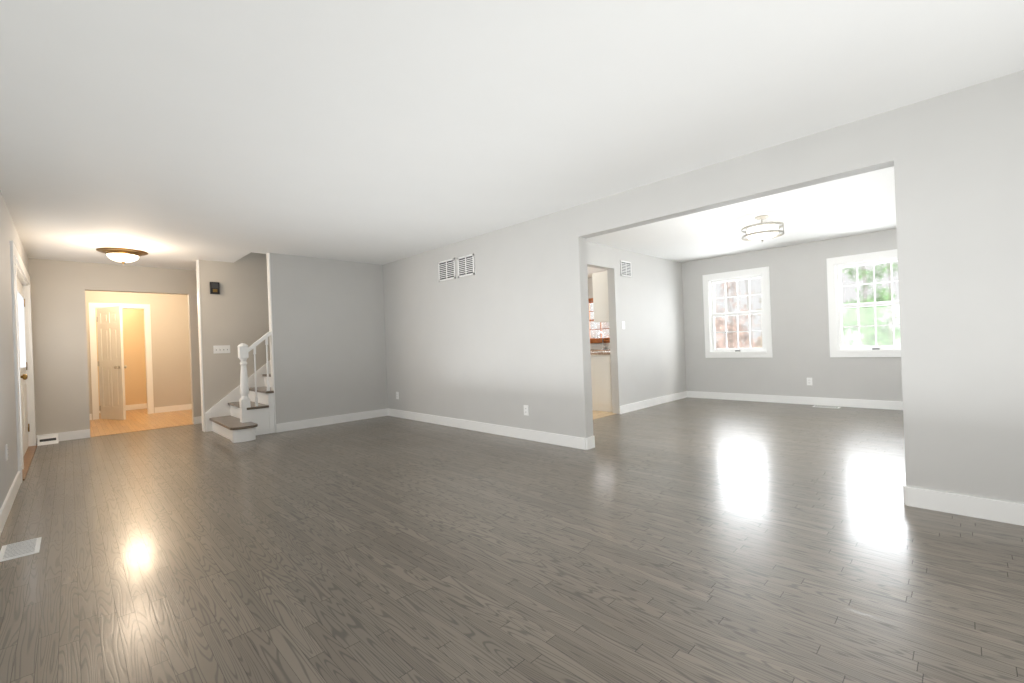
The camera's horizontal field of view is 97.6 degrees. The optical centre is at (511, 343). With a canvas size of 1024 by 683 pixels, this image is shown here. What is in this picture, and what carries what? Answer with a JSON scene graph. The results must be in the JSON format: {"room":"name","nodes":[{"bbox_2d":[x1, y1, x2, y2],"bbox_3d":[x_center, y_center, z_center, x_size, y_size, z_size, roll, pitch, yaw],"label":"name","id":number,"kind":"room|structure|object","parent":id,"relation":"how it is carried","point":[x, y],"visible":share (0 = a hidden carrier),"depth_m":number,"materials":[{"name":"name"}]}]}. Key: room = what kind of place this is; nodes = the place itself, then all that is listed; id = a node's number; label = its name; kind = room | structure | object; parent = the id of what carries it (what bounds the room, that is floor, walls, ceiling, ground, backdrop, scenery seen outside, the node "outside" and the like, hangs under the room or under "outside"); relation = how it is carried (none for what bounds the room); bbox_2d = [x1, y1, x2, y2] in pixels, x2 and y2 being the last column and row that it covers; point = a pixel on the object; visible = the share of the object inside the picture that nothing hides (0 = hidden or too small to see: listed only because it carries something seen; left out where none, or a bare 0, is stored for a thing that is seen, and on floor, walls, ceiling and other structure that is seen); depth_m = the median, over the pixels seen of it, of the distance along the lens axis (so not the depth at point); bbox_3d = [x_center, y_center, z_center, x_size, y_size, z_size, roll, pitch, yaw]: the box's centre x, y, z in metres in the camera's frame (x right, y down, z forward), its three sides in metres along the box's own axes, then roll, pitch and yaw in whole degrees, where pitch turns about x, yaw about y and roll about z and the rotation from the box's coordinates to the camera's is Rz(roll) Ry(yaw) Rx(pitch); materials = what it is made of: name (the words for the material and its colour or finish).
{"room":"empty living room","nodes":[
{"label":"empty living room","id":0,"kind":"room"},
{"bbox_2d":[0,190,28,508],"bbox_3d":[-4.161,0.016,3.623,0.120,2.440,13.900,-2,0,-45],"label":"wall","id":1,"kind":"structure","parent":0,"point":[8,426],"depth_m":3.58,"materials":[{"name":"grey paint"}]},
{"bbox_2d":[5,444,7,460],"bbox_3d":[-3.734,0.801,3.313,0.009,0.115,0.070,-2,0,-45],"label":"electrical outlet plate","id":2,"kind":"object","parent":1,"relation":"attached to","point":[6,446],"depth_m":3.29,"materials":[{"name":"white paint"}]},
{"bbox_2d":[10,240,35,482],"bbox_3d":[-5.312,0.194,4.890,0.018,2.170,2.510,-2,0,-45],"label":"door frame","id":3,"kind":"structure","parent":1,"relation":"attached to","point":[15,255],"depth_m":4.03,"materials":[{"name":"white paint"}]},
{"bbox_2d":[14,260,36,480],"bbox_3d":[-5.345,0.241,4.856,0.160,2.077,2.324,-2,0,-45],"label":"front door","id":4,"kind":"structure","parent":1,"relation":"in","point":[28,448],"depth_m":5.26,"materials":[{"name":"white paint"}]},
{"bbox_2d":[0,391,1023,534],"bbox_3d":[-1.127,1.068,6.583,8.300,0.115,13.400,-2,0,-45],"label":"baseboard","id":5,"kind":"structure","parent":1,"relation":"attached to","point":[990,509],"depth_m":5.87,"materials":[{"name":"white paint"}]},
{"bbox_2d":[28,258,200,434],"bbox_3d":[-5.248,0.056,6.991,3.070,2.440,0.120,-2,0,-45],"label":"wall","id":6,"kind":"structure","parent":0,"point":[59,288],"depth_m":6.13,"materials":[{"name":"beige paint"}]},
{"bbox_2d":[95,308,146,405],"bbox_3d":[-8.105,0.162,9.227,2.150,2.440,0.120,-2,0,-45],"label":"wall","id":7,"kind":"structure","parent":0,"point":[134,355],"depth_m":9.35,"materials":[{"name":"beige paint"}]},
{"bbox_2d":[85,291,190,419],"bbox_3d":[-7.261,0.130,8.374,2.150,2.440,0.120,-2,0,-45],"label":"wall","id":8,"kind":"structure","parent":0,"point":[170,350],"depth_m":8.77,"materials":[{"name":"beige paint"}]},
{"bbox_2d":[89,303,153,419],"bbox_3d":[-7.273,0.301,8.356,0.860,2.100,0.152,-2,0,-45],"label":"door frame","id":9,"kind":"structure","parent":8,"relation":"in","point":[148,360],"depth_m":8.25,"materials":[{"name":"white paint"}]},
{"bbox_2d":[96,306,126,419],"bbox_3d":[-7.124,0.342,7.955,0.690,1.992,0.180,-2,0,21],"label":"door","id":10,"kind":"structure","parent":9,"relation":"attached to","point":[110,363],"depth_m":7.93,"materials":[{"name":"white paint"}]},
{"bbox_2d":[199,252,269,431],"bbox_3d":[-3.608,-1.085,7.247,2.440,4.600,0.120,-2,0,-45],"label":"wall","id":11,"kind":"structure","parent":0,"point":[234,313],"depth_m":6.61,"materials":[{"name":"beige paint"}]},
{"bbox_2d":[210,282,219,293],"bbox_3d":[-4.285,-0.805,6.458,0.115,0.170,0.036,-2,0,-45],"label":"thermostat","id":12,"kind":"object","parent":11,"relation":"attached to","point":[214,287],"visible":0.95,"depth_m":6.45,"materials":[{"name":"plastic"}]},
{"bbox_2d":[213,345,229,353],"bbox_3d":[-4.219,0.079,6.504,0.202,0.115,0.018,-2,0,-45],"label":"switch plate","id":13,"kind":"object","parent":11,"relation":"attached to","point":[221,349],"depth_m":6.51,"materials":[{"name":"white paint"}]},
{"bbox_2d":[270,253,387,423],"bbox_3d":[-2.681,-0.038,6.704,1.680,2.440,0.100,-2,0,-45],"label":"wall","id":14,"kind":"structure","parent":0,"point":[329,338],"depth_m":6.59,"materials":[{"name":"grey paint"}]},
{"bbox_2d":[196,253,275,432],"bbox_3d":[-3.867,0.005,6.244,1.300,2.440,0.081,-2,0,14],"label":"trim","id":15,"kind":"structure","parent":14,"relation":"attached to","point":[270,336],"depth_m":6.33,"materials":[{"name":"white paint"}]},
{"bbox_2d":[0,397,1023,682],"bbox_3d":[-1.123,1.183,6.583,8.800,0.124,13.900,-2,0,-45],"label":"floor","id":16,"kind":"structure","parent":0,"point":[686,539],"depth_m":2.26,"materials":[{"name":"grey wood"}]},
{"bbox_2d":[0,537,41,561],"bbox_3d":[-2.843,1.185,2.590,0.160,0.008,0.300,-2,0,-45],"label":"floor vent","id":17,"kind":"object","parent":16,"relation":"in","point":[19,549],"visible":1,"depth_m":2.58,"materials":[{"name":"white metal"}]},
{"bbox_2d":[37,434,58,445],"bbox_3d":[-6.088,1.258,5.879,0.190,0.100,0.180,-2,0,-45],"label":"air vent","id":18,"kind":"object","parent":16,"relation":"on","point":[48,439],"visible":1,"depth_m":5.85,"materials":[{"name":"white metal"}]},
{"bbox_2d":[205,331,274,442],"bbox_3d":[-3.127,0.176,6.637,2.190,2.044,1.351,-2,0,-45],"label":"staircase","id":19,"kind":"structure","parent":16,"relation":"on","point":[243,411],"depth_m":6.01,"materials":[{"name":"white paint"}]},
{"bbox_2d":[591,355,611,411],"bbox_3d":[1.492,0.594,7.095,0.555,0.870,0.616,-2,0,-45],"label":"base cabinet","id":20,"kind":"object","parent":16,"relation":"on","point":[601,379],"depth_m":6.83,"materials":[{"name":"white paint"}]},
{"bbox_2d":[590,351,609,354],"bbox_3d":[2.043,0.121,7.668,2.211,0.035,0.631,-2,0,-45],"label":"countertop","id":21,"kind":"structure","parent":20,"relation":"on","point":[591,352],"depth_m":6.86,"materials":[{"name":"beige stone"}]},
{"bbox_2d":[812,405,839,407],"bbox_3d":[4.563,0.912,6.501,0.140,0.008,0.320,-2,0,-45],"label":"floor vent","id":22,"kind":"object","parent":16,"relation":"in","point":[825,406],"visible":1,"depth_m":6.50,"materials":[{"name":"white metal"}]},
{"bbox_2d":[0,0,1023,277],"bbox_3d":[-1.217,-1.383,6.583,8.800,0.140,13.900,-2,0,-45],"label":"ceiling","id":23,"kind":"structure","parent":0,"point":[176,134],"depth_m":2.58,"materials":[{"name":"paint"}]},
{"bbox_2d":[96,247,147,264],"bbox_3d":[-4.947,-1.093,5.699,0.504,0.165,0.504,-2,0,-45],"label":"hall ceiling light","id":24,"kind":"object","parent":23,"relation":"attached to","point":[124,255],"visible":1,"depth_m":5.59,"materials":[{"name":"white glass"}]},
{"bbox_2d":[741,215,783,241],"bbox_3d":[2.883,-1.318,5.158,0.430,0.292,0.434,-2,0,-45],"label":"dining chandelier","id":25,"kind":"object","parent":23,"relation":"hanging from","point":[761,231],"visible":1,"depth_m":5.06,"materials":[{"name":"white glass"}]},
{"bbox_2d":[586,241,685,413],"bbox_3d":[1.605,-0.196,6.712,4.170,2.440,0.120,-2,0,-45],"label":"wall","id":26,"kind":"structure","parent":0,"point":[647,343],"depth_m":7.10,"materials":[{"name":"grey paint"}]},
{"bbox_2d":[592,271,608,321],"bbox_3d":[1.527,-0.724,6.974,0.455,0.760,0.326,-2,0,-45],"label":"upper cabinet","id":27,"kind":"object","parent":26,"relation":"attached to","point":[600,296],"visible":0.21,"depth_m":6.80,"materials":[{"name":"white paint"}]},
{"bbox_2d":[620,260,631,276],"bbox_3d":[1.726,-1.136,6.775,0.300,0.230,0.009,-2,0,-45],"label":"air vent","id":28,"kind":"object","parent":26,"relation":"attached to","point":[625,268],"visible":1,"depth_m":6.77,"materials":[{"name":"white metal"}]},
{"bbox_2d":[383,70,1023,503],"bbox_3d":[0.702,-0.163,4.568,0.130,2.440,7.900,-2,0,-45],"label":"wall","id":29,"kind":"structure","parent":0,"point":[501,336],"depth_m":2.81,"materials":[{"name":"grey paint"}]},
{"bbox_2d":[438,254,474,281],"bbox_3d":[-0.743,-1.000,5.898,0.009,0.270,0.760,-2,0,-45],"label":"air vents","id":30,"kind":"object","parent":29,"relation":"attached to","point":[447,271],"visible":1,"depth_m":5.90,"materials":[{"name":"white metal"}]},
{"bbox_2d":[524,405,528,415],"bbox_3d":[0.158,0.748,5.052,0.009,0.115,0.070,-2,0,-45],"label":"electrical outlet plate","id":31,"kind":"object","parent":29,"relation":"attached to","point":[526,407],"depth_m":5.04,"materials":[{"name":"white paint"}]},
{"bbox_2d":[588,229,902,401],"bbox_3d":[3.016,-0.248,8.334,0.120,2.440,7.840,-2,0,-45],"label":"wall","id":32,"kind":"structure","parent":0,"point":[799,315],"depth_m":6.90,"materials":[{"name":"grey paint"}]},
{"bbox_2d":[588,298,609,342],"bbox_3d":[1.976,-0.505,9.355,0.150,0.960,1.090,-2,0,-45],"label":"kitchen window","id":33,"kind":"structure","parent":32,"relation":"in","point":[597,340],"depth_m":9.52,"materials":[{"name":"wood"}]},
{"bbox_2d":[702,266,771,357],"bbox_3d":[3.781,-0.496,7.531,0.150,1.450,1.050,-2,0,-45],"label":"dining window","id":34,"kind":"structure","parent":32,"relation":"in","point":[710,315],"depth_m":7.51,"materials":[{"name":"white paint"}]},
{"bbox_2d":[807,378,811,384],"bbox_3d":[4.499,0.568,6.774,0.009,0.115,0.070,-2,0,-45],"label":"electrical outlet plate","id":35,"kind":"object","parent":32,"relation":"attached to","point":[809,380],"depth_m":6.77,"materials":[{"name":"white paint"}]},
{"bbox_2d":[826,249,900,356],"bbox_3d":[5.053,-0.543,6.244,0.150,1.450,1.050,-2,0,-45],"label":"dining window","id":36,"kind":"structure","parent":32,"relation":"in","point":[835,265],"depth_m":6.38,"materials":[{"name":"white paint"}]}
]}

